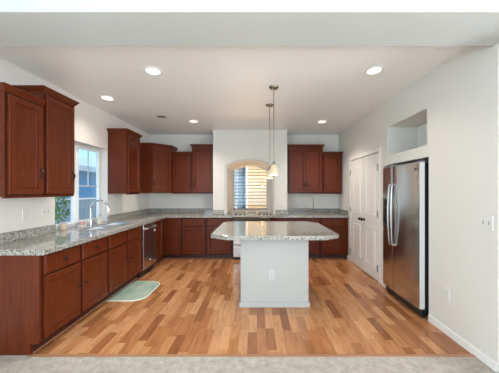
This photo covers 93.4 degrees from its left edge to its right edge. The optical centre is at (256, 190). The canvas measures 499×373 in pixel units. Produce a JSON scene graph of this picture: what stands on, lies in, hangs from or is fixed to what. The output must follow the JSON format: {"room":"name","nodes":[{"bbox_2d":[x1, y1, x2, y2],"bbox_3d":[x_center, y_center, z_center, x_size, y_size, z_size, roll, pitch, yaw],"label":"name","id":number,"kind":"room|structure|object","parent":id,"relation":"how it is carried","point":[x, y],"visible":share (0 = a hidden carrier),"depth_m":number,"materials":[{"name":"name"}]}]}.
{"room":"kitchen","nodes":[
{"label":"kitchen","id":0,"kind":"room"},
{"bbox_2d":[0,57,149,232],"bbox_3d":[-2.580,0.070,0.975,0.160,2.740,10.150,0,0,0],"label":"wall","id":1,"kind":"structure","parent":0,"point":[91,122],"depth_m":3.33,"materials":[{"name":"white paint"}]},
{"bbox_2d":[0,82,46,197],"bbox_3d":[-2.312,-0.426,2.196,0.367,0.990,0.402,0,0,0],"label":"upper cabinet","id":2,"kind":"object","parent":1,"relation":"attached to","point":[21,111],"visible":1,"depth_m":2.16,"materials":[{"name":"brown wood"}]},
{"bbox_2d":[22,209,28,220],"bbox_3d":[-2.496,0.262,2.538,0.008,0.116,0.075,0,0,0],"label":"wall outlet","id":3,"kind":"object","parent":1,"relation":"attached to","point":[25,213],"visible":1,"depth_m":2.53,"materials":[{"name":"white plastic"}]},
{"bbox_2d":[0,224,55,243],"bbox_3d":[-2.490,0.466,2.471,0.019,0.097,0.863,0,0,0],"label":"backsplash","id":4,"kind":"structure","parent":1,"relation":"attached to","point":[32,232],"depth_m":2.53,"materials":[{"name":"stone"}]},
{"bbox_2d":[12,85,79,196],"bbox_3d":[-2.312,-0.496,2.603,0.367,1.130,0.475,0,0,0],"label":"upper cabinet","id":5,"kind":"object","parent":1,"relation":"attached to","point":[59,110],"visible":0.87,"depth_m":2.56,"materials":[{"name":"brown wood"}]},
{"bbox_2d":[42,206,50,216],"bbox_3d":[-2.492,0.250,2.785,0.016,0.116,0.115,0,0,0],"label":"light switch","id":6,"kind":"object","parent":1,"relation":"attached to","point":[46,211],"visible":1,"depth_m":2.78,"materials":[{"name":"white plastic"}]},
{"bbox_2d":[56,143,100,229],"bbox_3d":[-2.619,-0.088,3.413,0.062,1.196,1.011,0,0,0],"label":"window","id":7,"kind":"structure","parent":1,"relation":"in","point":[75,220],"depth_m":3.50,"materials":[{"name":"grey plastic"}]},
{"bbox_2d":[56,221,106,231],"bbox_3d":[-2.548,0.540,3.413,0.098,0.050,1.011,0,0,0],"label":"window sill","id":8,"kind":"structure","parent":1,"relation":"attached to","point":[102,221],"depth_m":3.27,"materials":[{"name":"stone"}]},
{"bbox_2d":[106,128,142,194],"bbox_3d":[-2.312,-0.481,4.152,0.367,1.100,0.515,0,0,0],"label":"upper cabinet","id":9,"kind":"object","parent":1,"relation":"attached to","point":[123,143],"visible":1,"depth_m":3.93,"materials":[{"name":"brown wood"}]},
{"bbox_2d":[107,209,149,220],"bbox_3d":[-2.490,0.466,4.700,0.019,0.097,1.556,0,0,0],"label":"backsplash","id":10,"kind":"structure","parent":1,"relation":"attached to","point":[128,214],"depth_m":4.47,"materials":[{"name":"stone"}]},
{"bbox_2d":[0,46,466,134],"bbox_3d":[0.720,-1.360,0.975,6.760,0.120,10.150,0,0,0],"label":"ceiling","id":11,"kind":"structure","parent":0,"point":[218,87],"depth_m":2.75,"materials":[{"name":"white paint"}]},
{"bbox_2d":[99,95,115,100],"bbox_3d":[-2.100,-1.295,3.300,0.200,0.010,0.200,0,0,0],"label":"recessed light","id":12,"kind":"object","parent":11,"relation":"in","point":[104,97],"visible":1,"depth_m":3.30,"materials":[{"name":"white plastic"}]},
{"bbox_2d":[143,66,162,75],"bbox_3d":[-1.131,-1.295,2.556,0.200,0.010,0.200,0,0,0],"label":"recessed light","id":13,"kind":"object","parent":11,"relation":"in","point":[150,70],"visible":1,"depth_m":2.55,"materials":[{"name":"white glass"}]},
{"bbox_2d":[0,0,498,45],"bbox_3d":[-0.300,-1.230,1.707,4.400,0.140,0.360,0,0,0],"label":"ceiling beam","id":14,"kind":"structure","parent":11,"relation":"attached to","point":[22,22],"depth_m":1.61,"materials":[{"name":"white paint"}]},
{"bbox_2d":[266,103,273,177],"bbox_3d":[0.191,-0.743,3.565,0.120,1.115,0.120,0,0,0],"label":"pendant light","id":15,"kind":"object","parent":11,"relation":"hanging from","point":[269,105],"visible":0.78,"depth_m":3.56,"materials":[{"name":"silver metal"}]},
{"bbox_2d":[269,85,278,174],"bbox_3d":[0.211,-0.748,2.950,0.120,1.105,0.120,0,0,0],"label":"pendant light","id":16,"kind":"object","parent":11,"relation":"hanging from","point":[273,170],"visible":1,"depth_m":2.93,"materials":[{"name":"silver metal"}]},
{"bbox_2d":[364,66,384,74],"bbox_3d":[1.268,-1.295,2.546,0.200,0.010,0.200,0,0,0],"label":"recessed light","id":17,"kind":"object","parent":11,"relation":"in","point":[374,70],"visible":1,"depth_m":2.54,"materials":[{"name":"white glass"}]},
{"bbox_2d":[150,135,337,212],"bbox_3d":[-0.300,0.070,5.540,4.400,2.740,0.120,0,0,0],"label":"wall","id":18,"kind":"structure","parent":0,"point":[182,142],"depth_m":5.48,"materials":[{"name":"white paint"}]},
{"bbox_2d":[140,143,177,192],"bbox_3d":[-2.166,-0.463,5.144,0.658,1.036,0.661,0,0,0],"label":"upper cabinet","id":19,"kind":"object","parent":18,"relation":"attached to","point":[155,158],"visible":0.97,"depth_m":4.90,"materials":[{"name":"brown wood"}]},
{"bbox_2d":[171,152,191,193],"bbox_3d":[-1.651,-0.388,5.292,0.432,0.914,0.367,0,0,0],"label":"upper cabinet","id":20,"kind":"object","parent":18,"relation":"attached to","point":[181,161],"visible":0.89,"depth_m":5.16,"materials":[{"name":"brown wood"}]},
{"bbox_2d":[150,208,212,212],"bbox_3d":[-1.723,0.466,5.470,1.514,0.097,0.019,0,0,0],"label":"backsplash","id":21,"kind":"structure","parent":18,"relation":"attached to","point":[152,210],"depth_m":5.46,"materials":[{"name":"stone"}]},
{"bbox_2d":[190,144,212,193],"bbox_3d":[-1.210,-0.471,5.292,0.515,1.080,0.367,0,0,0],"label":"upper cabinet","id":22,"kind":"object","parent":18,"relation":"attached to","point":[202,154],"visible":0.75,"depth_m":5.16,"materials":[{"name":"brown wood"}]},
{"bbox_2d":[287,208,312,211],"bbox_3d":[0.992,0.467,5.534,0.660,0.097,0.021,0,0,0],"label":"backsplash","id":23,"kind":"structure","parent":18,"relation":"attached to","point":[289,209],"depth_m":5.52,"materials":[{"name":"stone"}]},
{"bbox_2d":[287,144,324,193],"bbox_3d":[1.074,-0.468,5.292,0.814,1.074,0.367,0,0,0],"label":"upper cabinet","id":24,"kind":"object","parent":18,"relation":"attached to","point":[304,161],"visible":0.94,"depth_m":5.16,"materials":[{"name":"brown wood"}]},
{"bbox_2d":[314,208,338,212],"bbox_3d":[1.615,0.467,5.470,0.566,0.097,0.019,0,0,0],"label":"backsplash","id":25,"kind":"structure","parent":18,"relation":"attached to","point":[316,210],"depth_m":5.46,"materials":[{"name":"stone"}]},
{"bbox_2d":[323,152,342,193],"bbox_3d":[1.667,-0.388,5.292,0.436,0.914,0.367,0,0,0],"label":"upper cabinet","id":26,"kind":"object","parent":18,"relation":"attached to","point":[331,160],"visible":0.87,"depth_m":5.16,"materials":[{"name":"brown wood"}]},
{"bbox_2d":[0,355,498,372],"bbox_3d":[0.720,1.462,-1.028,6.760,0.056,6.145,0,0,0],"label":"floor","id":27,"kind":"structure","parent":0,"point":[8,363],"depth_m":1.93,"materials":[{"name":"beige carpet"}]},
{"bbox_2d":[213,130,286,213],"bbox_3d":[-0.147,0.070,5.555,1.595,2.740,1.010,0,0,0],"label":"wall","id":28,"kind":"structure","parent":0,"point":[232,149],"depth_m":5.05,"materials":[{"name":"white paint"}]},
{"bbox_2d":[213,210,223,214],"bbox_3d":[-0.825,0.466,5.040,0.240,0.097,0.019,0,0,0],"label":"backsplash","id":29,"kind":"structure","parent":28,"relation":"attached to","point":[215,212],"depth_m":5.03,"materials":[{"name":"stone"}]},
{"bbox_2d":[231,210,270,210],"bbox_3d":[-0.150,0.504,5.934,0.986,0.019,0.099,0,0,0],"label":"window sill","id":30,"kind":"structure","parent":28,"relation":"attached to","point":[231,210],"depth_m":5.88,"materials":[{"name":"white paint"}]},
{"bbox_2d":[232,165,270,209],"bbox_3d":[-0.150,-0.068,6.010,0.990,1.163,0.050,0,0,0],"label":"window","id":31,"kind":"structure","parent":28,"relation":"in","point":[268,180],"depth_m":5.99,"materials":[{"name":"grey plastic"}]},
{"bbox_2d":[234,172,266,208],"bbox_3d":[-0.172,-0.041,5.955,0.840,1.030,0.051,0,0,0],"label":"window blind","id":32,"kind":"object","parent":31,"relation":"attached to","point":[234,172],"visible":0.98,"depth_m":5.94,"materials":[{"name":"brown"}]},
{"bbox_2d":[228,211,274,214],"bbox_3d":[-0.147,0.978,5.780,1.595,0.925,0.560,0,0,0],"label":"trim","id":33,"kind":"structure","parent":28,"relation":"attached to","point":[231,212],"depth_m":5.50,"materials":[{"name":"white paint"}]},
{"bbox_2d":[275,210,286,214],"bbox_3d":[0.521,0.467,5.040,0.257,0.097,0.019,0,0,0],"label":"backsplash","id":34,"kind":"structure","parent":28,"relation":"attached to","point":[277,212],"depth_m":5.03,"materials":[{"name":"stone"}]},
{"bbox_2d":[34,257,470,353],"bbox_3d":[0.115,1.465,4.022,5.270,0.050,3.955,0,0,0],"label":"floor","id":35,"kind":"structure","parent":0,"point":[194,308],"depth_m":2.54,"materials":[{"name":"brown wood"}]},
{"bbox_2d":[0,236,107,354],"bbox_3d":[-2.174,1.003,2.515,0.642,0.874,0.930,0,0,0],"label":"base cabinet","id":36,"kind":"object","parent":35,"relation":"on","point":[42,297],"visible":0.96,"depth_m":2.11,"materials":[{"name":"brown wood"}]},
{"bbox_2d":[101,226,141,302],"bbox_3d":[-2.174,1.003,3.421,0.642,0.874,0.878,0,0,0],"label":"base cabinet","id":37,"kind":"object","parent":35,"relation":"on","point":[124,248],"visible":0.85,"depth_m":3.34,"materials":[{"name":"brown wood"}]},
{"bbox_2d":[106,281,159,300],"bbox_3d":[-1.721,1.435,3.385,0.482,0.010,0.670,0,0,0],"label":"kitchen mat","id":38,"kind":"object","parent":35,"relation":"on","point":[136,290],"visible":1,"depth_m":3.33,"materials":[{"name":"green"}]},
{"bbox_2d":[136,221,157,277],"bbox_3d":[-2.154,1.006,4.122,0.682,0.868,0.504,0,0,0],"label":"dishwasher","id":39,"kind":"object","parent":35,"relation":"on","point":[148,231],"visible":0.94,"depth_m":4.05,"materials":[{"name":"grey metal"}]},
{"bbox_2d":[153,218,180,265],"bbox_3d":[-2.047,1.003,4.930,0.895,0.874,1.090,0,0,0],"label":"base cabinet","id":40,"kind":"object","parent":35,"relation":"on","point":[168,229],"visible":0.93,"depth_m":4.87,"materials":[{"name":"brown wood"}]},
{"bbox_2d":[0,208,232,255],"bbox_3d":[-1.502,0.491,3.757,1.993,0.147,3.444,0,0,0],"label":"countertop","id":41,"kind":"structure","parent":40,"relation":"on","point":[44,240],"depth_m":2.75,"materials":[{"name":"stone"}]},
{"bbox_2d":[59,223,66,229],"bbox_3d":[-2.535,0.472,3.075,0.080,0.085,0.079,0,0,0],"label":"cup","id":42,"kind":"object","parent":41,"relation":"on","point":[63,226],"visible":0.98,"depth_m":3.05,"materials":[{"name":"beige ceramic"}]},
{"bbox_2d":[77,221,86,226],"bbox_3d":[-2.500,0.479,3.360,0.062,0.070,0.112,0,0,0],"label":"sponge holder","id":43,"kind":"object","parent":41,"relation":"on","point":[81,224],"visible":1,"depth_m":3.33,"materials":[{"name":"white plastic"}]},
{"bbox_2d":[88,200,109,225],"bbox_3d":[-2.291,0.323,3.448,0.308,0.383,0.125,0,0,0],"label":"kitchen faucet","id":44,"kind":"object","parent":41,"relation":"on","point":[91,220],"visible":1,"depth_m":3.40,"materials":[{"name":"silver metal"}]},
{"bbox_2d":[96,214,101,223],"bbox_3d":[-2.419,0.436,3.600,0.071,0.156,0.068,0,0,0],"label":"soap dispenser","id":45,"kind":"object","parent":41,"relation":"on","point":[98,219],"visible":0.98,"depth_m":3.58,"materials":[{"name":"beige plastic"}]},
{"bbox_2d":[74,222,135,230],"bbox_3d":[-2.150,0.598,3.415,0.400,0.178,0.810,0,0,0],"label":"sink","id":46,"kind":"object","parent":41,"relation":"in","point":[102,227],"visible":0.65,"depth_m":3.40,"materials":[{"name":"silver metal"}]},
{"bbox_2d":[82,226,116,229],"bbox_3d":[-2.150,0.602,3.220,0.336,0.171,0.366,0,0,0],"label":"basin","id":47,"kind":"object","parent":46,"relation":"in","point":[92,227],"depth_m":3.40,"materials":[{"name":"silver metal"}]},
{"bbox_2d":[104,222,131,224],"bbox_3d":[-2.150,0.602,3.610,0.336,0.171,0.366,0,0,0],"label":"basin","id":48,"kind":"object","parent":46,"relation":"in","point":[110,223],"depth_m":3.79,"materials":[{"name":"silver metal"}]},
{"bbox_2d":[180,218,206,258],"bbox_3d":[-1.327,1.003,5.154,0.543,0.874,0.642,0,0,0],"label":"base cabinet","id":49,"kind":"object","parent":35,"relation":"on","point":[192,230],"visible":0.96,"depth_m":4.88,"materials":[{"name":"brown wood"}]},
{"bbox_2d":[206,218,232,258],"bbox_3d":[-0.780,1.003,5.154,0.547,0.874,0.642,0,0,0],"label":"base cabinet","id":50,"kind":"object","parent":35,"relation":"on","point":[215,248],"visible":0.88,"depth_m":4.88,"materials":[{"name":"brown wood"}]},
{"bbox_2d":[233,211,269,259],"bbox_3d":[-0.118,0.961,5.139,0.764,0.959,0.686,0,0,0],"label":"range","id":51,"kind":"object","parent":35,"relation":"on","point":[239,215],"visible":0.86,"depth_m":4.85,"materials":[{"name":"grey metal"}]},
{"bbox_2d":[233,212,269,216],"bbox_3d":[-0.118,0.527,5.167,0.764,0.036,0.630,0,0,0],"label":"cooktop","id":52,"kind":"object","parent":51,"relation":"in","point":[237,214],"depth_m":4.98,"materials":[{"name":"beige"}]},
{"bbox_2d":[28,354,475,356],"bbox_3d":[-0.037,1.435,2.040,3.875,0.009,0.040,0,0,0],"label":"trim","id":53,"kind":"structure","parent":35,"relation":"on","point":[31,355],"depth_m":2.04,"materials":[{"name":"brown wood"}]},
{"bbox_2d":[239,240,309,306],"bbox_3d":[0.217,1.003,3.353,0.870,0.874,0.925,0,0,0],"label":"kitchen island","id":54,"kind":"object","parent":35,"relation":"on","point":[288,259],"visible":0.87,"depth_m":2.90,"materials":[{"name":"white paint"}]},
{"bbox_2d":[268,270,273,278],"bbox_3d":[0.178,1.040,2.901,0.075,0.116,0.008,0,0,0],"label":"wall outlet","id":55,"kind":"object","parent":54,"relation":"attached to","point":[270,272],"visible":1,"depth_m":2.90,"materials":[{"name":"white plastic"}]},
{"bbox_2d":[211,221,338,239],"bbox_3d":[0.212,0.540,3.295,1.520,0.050,1.270,0,0,0],"label":"island countertop","id":56,"kind":"structure","parent":54,"relation":"on","point":[233,230],"depth_m":2.95,"materials":[{"name":"stone"}]},
{"bbox_2d":[270,218,319,258],"bbox_3d":[0.790,1.003,5.154,1.036,0.874,0.642,0,0,0],"label":"base cabinet","id":57,"kind":"object","parent":35,"relation":"on","point":[313,245],"visible":0.2,"depth_m":4.88,"materials":[{"name":"brown wood"}]},
{"bbox_2d":[270,208,348,217],"bbox_3d":[1.083,0.491,5.194,1.630,0.147,0.699,0,0,0],"label":"countertop","id":58,"kind":"structure","parent":57,"relation":"on","point":[318,212],"depth_m":5.05,"materials":[{"name":"stone"}]},
{"bbox_2d":[319,218,347,258],"bbox_3d":[1.602,1.003,5.154,0.584,0.874,0.642,0,0,0],"label":"base cabinet","id":59,"kind":"object","parent":35,"relation":"on","point":[337,248],"visible":0.69,"depth_m":4.88,"materials":[{"name":"brown wood"}]},
{"bbox_2d":[383,160,428,317],"bbox_3d":[2.140,0.547,3.011,0.800,1.784,0.764,0,0,0],"label":"refrigerator","id":60,"kind":"object","parent":35,"relation":"on","point":[405,186],"visible":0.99,"depth_m":2.82,"materials":[{"name":"silver metal"}]},
{"bbox_2d":[338,43,498,371],"bbox_3d":[2.285,0.070,3.550,0.770,2.740,4.100,0,0,0],"label":"wall","id":61,"kind":"structure","parent":0,"point":[448,118],"depth_m":2.22,"materials":[{"name":"white paint"}]},
{"bbox_2d":[338,209,347,214],"bbox_3d":[1.889,0.467,5.170,0.018,0.097,0.579,0,0,0],"label":"backsplash","id":62,"kind":"structure","parent":61,"relation":"attached to","point":[341,211],"depth_m":5.11,"materials":[{"name":"stone"}]},
{"bbox_2d":[349,147,380,283],"bbox_3d":[1.883,0.388,4.202,0.104,2.105,1.199,0,0,0],"label":"door","id":63,"kind":"structure","parent":61,"relation":"in","point":[364,172],"depth_m":4.08,"materials":[{"name":"white paint"}]},
{"bbox_2d":[443,287,449,301],"bbox_3d":[1.896,1.040,2.354,0.008,0.116,0.075,0,0,0],"label":"wall outlet","id":64,"kind":"object","parent":61,"relation":"attached to","point":[446,292],"visible":1,"depth_m":2.35,"materials":[{"name":"white plastic"}]},
{"bbox_2d":[428,314,496,371],"bbox_3d":[1.893,1.403,2.226,0.013,0.075,0.738,0,0,0],"label":"baseboard","id":65,"kind":"structure","parent":61,"relation":"attached to","point":[470,348],"depth_m":2.14,"materials":[{"name":"white paint"}]},
{"bbox_2d":[480,215,493,230],"bbox_3d":[1.892,0.265,1.945,0.016,0.116,0.115,0,0,0],"label":"light switch","id":66,"kind":"object","parent":61,"relation":"attached to","point":[486,222],"visible":1,"depth_m":1.93,"materials":[{"name":"white plastic"}]},
{"label":"outside","id":67,"kind":"structure","parent":0,"visible":0},
{"bbox_3d":[0.000,1.790,5.000,60.000,0.100,50.000,0,0,0],"label":"ground","id":68,"kind":"structure","parent":67,"visible":0},
{"bbox_2d":[55,196,70,223],"bbox_3d":[-4.145,0.732,4.739,0.743,2.019,0.693,0,0,0],"label":"shrub","id":69,"kind":"object","parent":68,"relation":"on","point":[64,202],"visible":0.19,"depth_m":4.82,"materials":[{"name":"green plant"}]},
{"bbox_2d":[55,197,95,229],"bbox_3d":[-4.600,0.970,6.835,0.060,1.540,6.670,0,0,0],"label":"fence","id":70,"kind":"object","parent":68,"relation":"on","point":[84,205],"visible":0.05,"depth_m":6.17,"materials":[{"name":"blue"}]},
{"bbox_2d":[58,157,95,199],"bbox_3d":[-9.060,0.015,8.500,5.680,3.450,10.800,0,0,0],"label":"house","id":71,"kind":"structure","parent":68,"relation":"on","point":[84,191],"depth_m":9.08,"materials":[{"name":"blue"}]},
{"bbox_2d":[234,167,245,207],"bbox_3d":[-2.690,-1.260,14.300,4.220,6.000,3.800,0,0,0],"label":"house","id":72,"kind":"structure","parent":68,"relation":"on","point":[238,190],"depth_m":12.78,"materials":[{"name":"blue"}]},
{"bbox_2d":[246,166,265,207],"bbox_3d":[1.860,-1.560,10.200,5.300,6.600,4.200,0,0,0],"label":"house","id":73,"kind":"structure","parent":68,"relation":"on","point":[250,190],"depth_m":8.58,"materials":[{"name":"beige"}]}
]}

